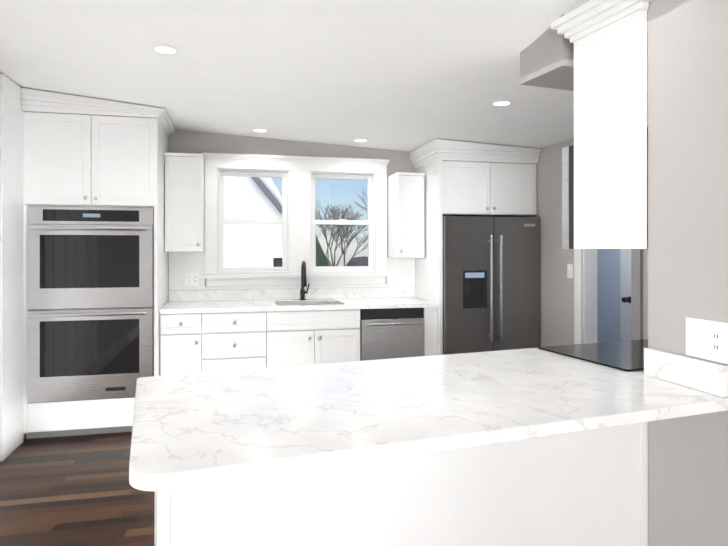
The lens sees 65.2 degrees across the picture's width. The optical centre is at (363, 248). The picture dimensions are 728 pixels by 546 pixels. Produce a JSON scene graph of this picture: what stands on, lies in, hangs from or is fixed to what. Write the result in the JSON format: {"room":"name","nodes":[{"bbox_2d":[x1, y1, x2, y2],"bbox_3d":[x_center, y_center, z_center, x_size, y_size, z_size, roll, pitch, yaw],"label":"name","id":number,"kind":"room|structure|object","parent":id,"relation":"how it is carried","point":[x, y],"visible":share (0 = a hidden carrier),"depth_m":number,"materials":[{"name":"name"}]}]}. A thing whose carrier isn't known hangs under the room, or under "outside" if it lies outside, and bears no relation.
{"room":"kitchen","nodes":[
{"label":"kitchen","id":0,"kind":"room"},
{"bbox_2d":[0,432,154,545],"bbox_3d":[3.493,1.448,-18.830,50.000,0.100,52.300,0,0,-13],"label":"floor","id":1,"kind":"structure","parent":0,"point":[77,490],"depth_m":3.22,"materials":[{"name":"brown wood"}]},
{"bbox_2d":[0,73,174,461],"bbox_3d":[-2.038,0.122,4.404,0.998,2.556,1.125,0,0,-13],"label":"tall cabinet","id":2,"kind":"object","parent":1,"relation":"on","point":[60,150],"visible":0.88,"depth_m":4.19,"materials":[{"name":"white wood"}]},
{"bbox_2d":[27,206,153,402],"bbox_3d":[-2.088,0.403,4.518,0.860,1.425,0.790,0,0,-13],"label":"wall oven","id":3,"kind":"object","parent":2,"relation":"in","point":[90,302],"visible":0.94,"depth_m":4.19,"materials":[{"name":"silver metal"}]},
{"bbox_2d":[160,313,203,375],"bbox_3d":[-1.511,0.953,4.782,0.314,0.892,0.625,0,0,-13],"label":"base cabinet","id":4,"kind":"object","parent":1,"relation":"on","point":[190,343],"depth_m":4.48,"materials":[{"name":"white wood"}]},
{"bbox_2d":[204,311,275,372],"bbox_3d":[-1.111,0.953,4.875,0.624,0.892,0.625,0,0,-13],"label":"base cabinet","id":5,"kind":"object","parent":1,"relation":"on","point":[232,340],"depth_m":4.58,"materials":[{"name":"white wood"}]},
{"bbox_2d":[159,297,437,313],"bbox_3d":[-0.545,0.487,4.994,2.293,0.035,0.652,0,0,-13],"label":"countertop","id":6,"kind":"structure","parent":5,"relation":"on","point":[271,305],"depth_m":4.82,"materials":[{"name":"stone"}]},
{"bbox_2d":[299,261,309,299],"bbox_3d":[-0.529,0.287,5.151,0.096,0.362,0.220,0,0,-13],"label":"faucet","id":7,"kind":"object","parent":6,"relation":"on","point":[303,292],"visible":1,"depth_m":5.21,"materials":[{"name":"black metal"}]},
{"bbox_2d":[276,331,359,366],"bbox_3d":[-0.480,1.090,5.020,0.785,0.620,0.625,0,0,-13],"label":"base cabinet","id":8,"kind":"object","parent":1,"relation":"on","point":[293,348],"depth_m":4.72,"materials":[{"name":"white wood"}]},
{"bbox_2d":[360,308,423,360],"bbox_3d":[0.187,0.905,5.133,0.558,0.790,0.676,0,0,-13],"label":"dishwasher","id":9,"kind":"object","parent":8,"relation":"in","point":[388,333],"visible":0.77,"depth_m":4.86,"materials":[{"name":"silver metal"}]},
{"bbox_2d":[155,422,647,545],"bbox_3d":[0.686,0.953,2.320,2.893,0.893,0.622,0,0,-21],"label":"base cabinet","id":10,"kind":"object","parent":1,"relation":"on","point":[586,488],"visible":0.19,"depth_m":1.84,"materials":[{"name":"white wood"}]},
{"bbox_2d":[129,348,727,490],"bbox_3d":[0.722,0.487,2.143,2.950,0.035,0.986,0,0,-21],"label":"countertop","id":11,"kind":"structure","parent":10,"relation":"on","point":[195,429],"depth_m":1.68,"materials":[{"name":"stone"}]},
{"bbox_2d":[538,339,647,371],"bbox_3d":[1.336,0.464,2.582,0.910,0.008,0.530,0,0,-21],"label":"cooktop","id":12,"kind":"object","parent":11,"relation":"in","point":[628,355],"visible":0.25,"depth_m":2.53,"materials":[{"name":"black glass"}]},
{"bbox_2d":[410,139,540,354],"bbox_3d":[1.016,0.230,5.319,0.998,2.341,0.722,0,0,-13],"label":"cabinet","id":13,"kind":"object","parent":1,"relation":"on","point":[461,178],"visible":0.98,"depth_m":5.04,"materials":[{"name":"white wood"}]},
{"bbox_2d":[443,216,539,354],"bbox_3d":[1.067,0.557,5.287,0.903,1.685,0.752,0,0,-13],"label":"fridge","id":14,"kind":"object","parent":1,"relation":"on","point":[491,283],"visible":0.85,"depth_m":4.97,"materials":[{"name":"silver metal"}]},
{"bbox_2d":[0,0,575,151],"bbox_3d":[0.672,-1.033,1.918,5.750,0.265,7.800,0,0,-13],"label":"ceiling","id":15,"kind":"structure","parent":0,"point":[405,75],"depth_m":3.21,"materials":[{"name":"paint"}]},
{"bbox_2d":[148,44,179,55],"bbox_3d":[-1.057,-1.058,3.027,0.170,0.005,0.170,0,0,-13],"label":"recessed light","id":16,"kind":"object","parent":15,"relation":"in","point":[166,49],"visible":0.98,"depth_m":3.02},
{"bbox_2d":[250,128,268,132],"bbox_3d":[-0.899,-1.025,4.921,0.170,0.005,0.170,0,0,-13],"label":"recessed light","id":17,"kind":"object","parent":15,"relation":"in","point":[259,130],"visible":0.92,"depth_m":4.92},
{"bbox_2d":[351,139,368,141],"bbox_3d":[-0.032,-0.976,5.122,0.170,0.005,0.170,0,0,-13],"label":"recessed light","id":18,"kind":"object","parent":15,"relation":"in","point":[359,140],"visible":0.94,"depth_m":5.12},
{"bbox_2d":[488,100,513,106],"bbox_3d":[0.893,-0.945,3.693,0.170,0.005,0.170,0,0,-13],"label":"recessed light","id":19,"kind":"object","parent":15,"relation":"in","point":[499,103],"visible":0.94,"depth_m":3.69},
{"bbox_2d":[520,14,573,90],"bbox_3d":[1.393,-1.040,2.901,1.198,0.440,0.314,0,0,-21],"label":"soffit","id":20,"kind":"structure","parent":15,"relation":"attached to","point":[547,58],"depth_m":2.68,"materials":[{"name":"paint"}]},
{"bbox_2d":[168,129,414,304],"bbox_3d":[-0.144,0.000,5.496,5.470,2.800,0.140,0,0,-13],"label":"wall","id":21,"kind":"structure","parent":0,"point":[188,141],"depth_m":5.26,"materials":[{"name":"paint"}]},
{"bbox_2d":[164,152,203,251],"bbox_3d":[-1.546,-0.390,4.915,0.306,0.825,0.354,0,0,-13],"label":"upper cabinet","id":22,"kind":"object","parent":21,"relation":"attached to","point":[184,202],"visible":1,"depth_m":4.78,"materials":[{"name":"white wood"}]},
{"bbox_2d":[168,287,415,301],"bbox_3d":[-0.616,0.419,5.302,2.293,0.098,0.019,0,0,-13],"label":"backsplash","id":23,"kind":"structure","parent":21,"relation":"attached to","point":[260,294],"depth_m":5.27,"materials":[{"name":"stone"}]},
{"bbox_2d":[169,252,414,290],"bbox_3d":[-0.618,0.198,5.308,2.293,0.343,0.006,0,0,-13],"label":"tile backsplash","id":24,"kind":"structure","parent":21,"relation":"attached to","point":[181,264],"depth_m":5.14,"materials":[{"name":"white tile"}]},
{"bbox_2d":[185,272,198,284],"bbox_3d":[-1.538,0.268,5.088,0.115,0.115,0.008,0,0,-13],"label":"electrical outlet","id":25,"kind":"object","parent":24,"relation":"attached to","point":[192,278],"visible":1,"depth_m":5.09,"materials":[{"name":"white plastic"}]},
{"bbox_2d":[394,273,401,284],"bbox_3d":[0.328,0.295,5.519,0.075,0.115,0.008,0,0,-13],"label":"electrical outlet","id":26,"kind":"object","parent":24,"relation":"attached to","point":[397,278],"visible":1,"depth_m":5.52,"materials":[{"name":"white plastic"}]},
{"bbox_2d":[202,153,389,286],"bbox_3d":[-0.617,-0.262,5.353,1.741,1.200,0.205,0,0,-13],"label":"window","id":27,"kind":"structure","parent":21,"relation":"in","point":[257,221],"depth_m":5.29,"materials":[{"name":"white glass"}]},
{"bbox_2d":[312,174,372,270],"bbox_3d":[-0.213,-0.254,5.480,0.604,0.926,0.080,0,0,-13],"label":"window","id":28,"kind":"structure","parent":27,"relation":"attached to","point":[368,222],"depth_m":5.47,"materials":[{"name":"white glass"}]},
{"bbox_2d":[388,172,424,257],"bbox_3d":[0.400,-0.309,5.365,0.261,0.782,0.354,0,0,-13],"label":"upper cabinet","id":29,"kind":"object","parent":21,"relation":"attached to","point":[405,214],"visible":1,"depth_m":5.23,"materials":[{"name":"white wood"}]},
{"bbox_2d":[564,0,589,14],"bbox_3d":[1.528,-1.132,2.547,1.198,0.257,0.433,0,0,-21],"label":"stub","id":30,"kind":"object","parent":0,"point":[576,4],"depth_m":2.46,"materials":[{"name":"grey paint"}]},
{"bbox_2d":[526,138,647,346],"bbox_3d":[2.295,0.000,2.293,0.120,2.800,7.480,0,0,-13],"label":"wall","id":31,"kind":"structure","parent":0,"point":[556,306],"depth_m":4.88,"materials":[{"name":"beige paint"}]},
{"bbox_2d":[567,264,572,277],"bbox_3d":[1.680,0.180,4.645,0.016,0.115,0.075,0,0,-13],"label":"light switch","id":32,"kind":"object","parent":31,"relation":"attached to","point":[569,270],"visible":1,"depth_m":4.64,"materials":[{"name":"white plastic"}]},
{"bbox_2d":[574,249,642,343],"bbox_3d":[1.840,0.350,4.210,0.142,2.100,0.760,0,0,-13],"label":"door frame","id":33,"kind":"structure","parent":31,"relation":"attached to","point":[585,296],"depth_m":4.48,"materials":[{"name":"white wood"}]},
{"bbox_2d":[597,249,619,342],"bbox_3d":[1.874,0.000,4.392,0.006,2.800,2.920,0,0,-13],"label":"wall","id":34,"kind":"structure","parent":0,"point":[608,295],"depth_m":4.35,"materials":[{"name":"paint"}]},
{"bbox_2d":[620,249,623,340],"bbox_3d":[2.621,0.355,5.098,0.019,2.090,0.950,0,0,-13],"label":"door frame","id":35,"kind":"structure","parent":34,"relation":"attached to","point":[621,294],"depth_m":5.54,"materials":[{"name":"white wood"}]},
{"bbox_2d":[621,249,630,340],"bbox_3d":[2.563,0.399,5.085,0.110,1.978,0.780,0,0,-13],"label":"hall door","id":36,"kind":"structure","parent":34,"relation":"in","point":[626,299],"depth_m":5.41,"materials":[{"name":"white"}]},
{"bbox_2d":[648,0,727,545],"bbox_3d":[1.412,0.120,1.142,0.150,2.560,2.100,0,0,-15],"label":"wall","id":37,"kind":"structure","parent":0,"point":[687,216],"depth_m":1.96,"materials":[{"name":"beige paint"}]},
{"bbox_2d":[644,348,727,396],"bbox_3d":[1.100,0.419,1.963,0.021,0.098,0.339,0,0,-15],"label":"backsplash","id":38,"kind":"structure","parent":37,"relation":"attached to","point":[701,375],"depth_m":1.93,"materials":[{"name":"stone"}]},
{"bbox_2d":[686,317,727,363],"bbox_3d":[1.127,0.300,1.878,0.016,0.130,0.165,0,0,-15],"label":"electrical outlet","id":39,"kind":"object","parent":37,"relation":"attached to","point":[707,339],"visible":1,"depth_m":1.87,"materials":[{"name":"white"}]},
{"bbox_3d":[1.788,0.000,2.330,1.425,2.800,0.150,0,0,-21],"label":"wall","id":40,"kind":"structure","parent":0,"visible":0},
{"bbox_2d":[551,0,651,248],"bbox_3d":[1.492,-0.500,2.499,1.238,1.000,0.503,0,0,-21],"label":"upper cabinet","id":41,"kind":"object","parent":40,"relation":"attached to","point":[608,39],"visible":0.46,"depth_m":2.27,"materials":[{"name":"white wood"}]},
{"bbox_2d":[562,127,647,248],"bbox_3d":[1.332,-0.230,2.523,0.760,0.460,0.527,0,0,-21],"label":"microwave","id":42,"kind":"object","parent":41,"relation":"attached to","point":[568,197],"visible":0.21,"depth_m":2.55,"materials":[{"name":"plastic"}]},
{"label":"outside","id":43,"kind":"structure","parent":0,"visible":0},
{"bbox_3d":[-5.492,4.506,64.435,140.000,0.200,111.400,0,0,-13],"label":"ground","id":44,"kind":"structure","parent":43,"visible":0},
{"bbox_2d":[224,176,281,266],"bbox_3d":[-7.090,-0.573,23.730,8.550,9.950,10.700,0,0,-13],"label":"house","id":45,"kind":"structure","parent":44,"relation":"on","point":[229,258],"depth_m":19.34,"materials":[{"name":"white paint"}]},
{"bbox_2d":[316,236,329,266],"bbox_3d":[-2.777,1.753,30.938,3.348,5.300,3.298,0,0,-13],"label":"evergreen","id":46,"kind":"object","parent":44,"relation":"on","point":[321,256],"depth_m":30.44,"materials":[{"name":"green plant"}]},
{"bbox_2d":[315,211,367,265],"bbox_3d":[-2.410,0.817,36.309,6.107,7.182,3.782,0,0,-13],"label":"tree","id":47,"kind":"object","parent":44,"relation":"on","point":[343,234],"depth_m":36.17,"materials":[{"name":"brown plant"}]},
{"bbox_2d":[315,200,367,265],"bbox_3d":[-2.542,0.130,48.884,5.531,8.560,6.550,0,0,-13],"label":"tree","id":48,"kind":"object","parent":44,"relation":"on","point":[343,215],"depth_m":47.91,"materials":[{"name":"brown plant"}]},
{"bbox_2d":[326,256,367,265],"bbox_3d":[-3.015,3.284,63.711,93.500,7.678,10.788,0,0,-13],"label":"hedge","id":49,"kind":"object","parent":44,"relation":"on","point":[359,260],"depth_m":62.67,"materials":[{"name":"grey plant"}]},
{"bbox_2d":[353,190,366,211],"bbox_3d":[2.587,0.450,25.593,6.560,7.910,5.707,0,0,-13],"label":"tree","id":50,"kind":"object","parent":44,"relation":"on","point":[363,201],"depth_m":23.94,"materials":[{"name":"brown plant"}]}
]}

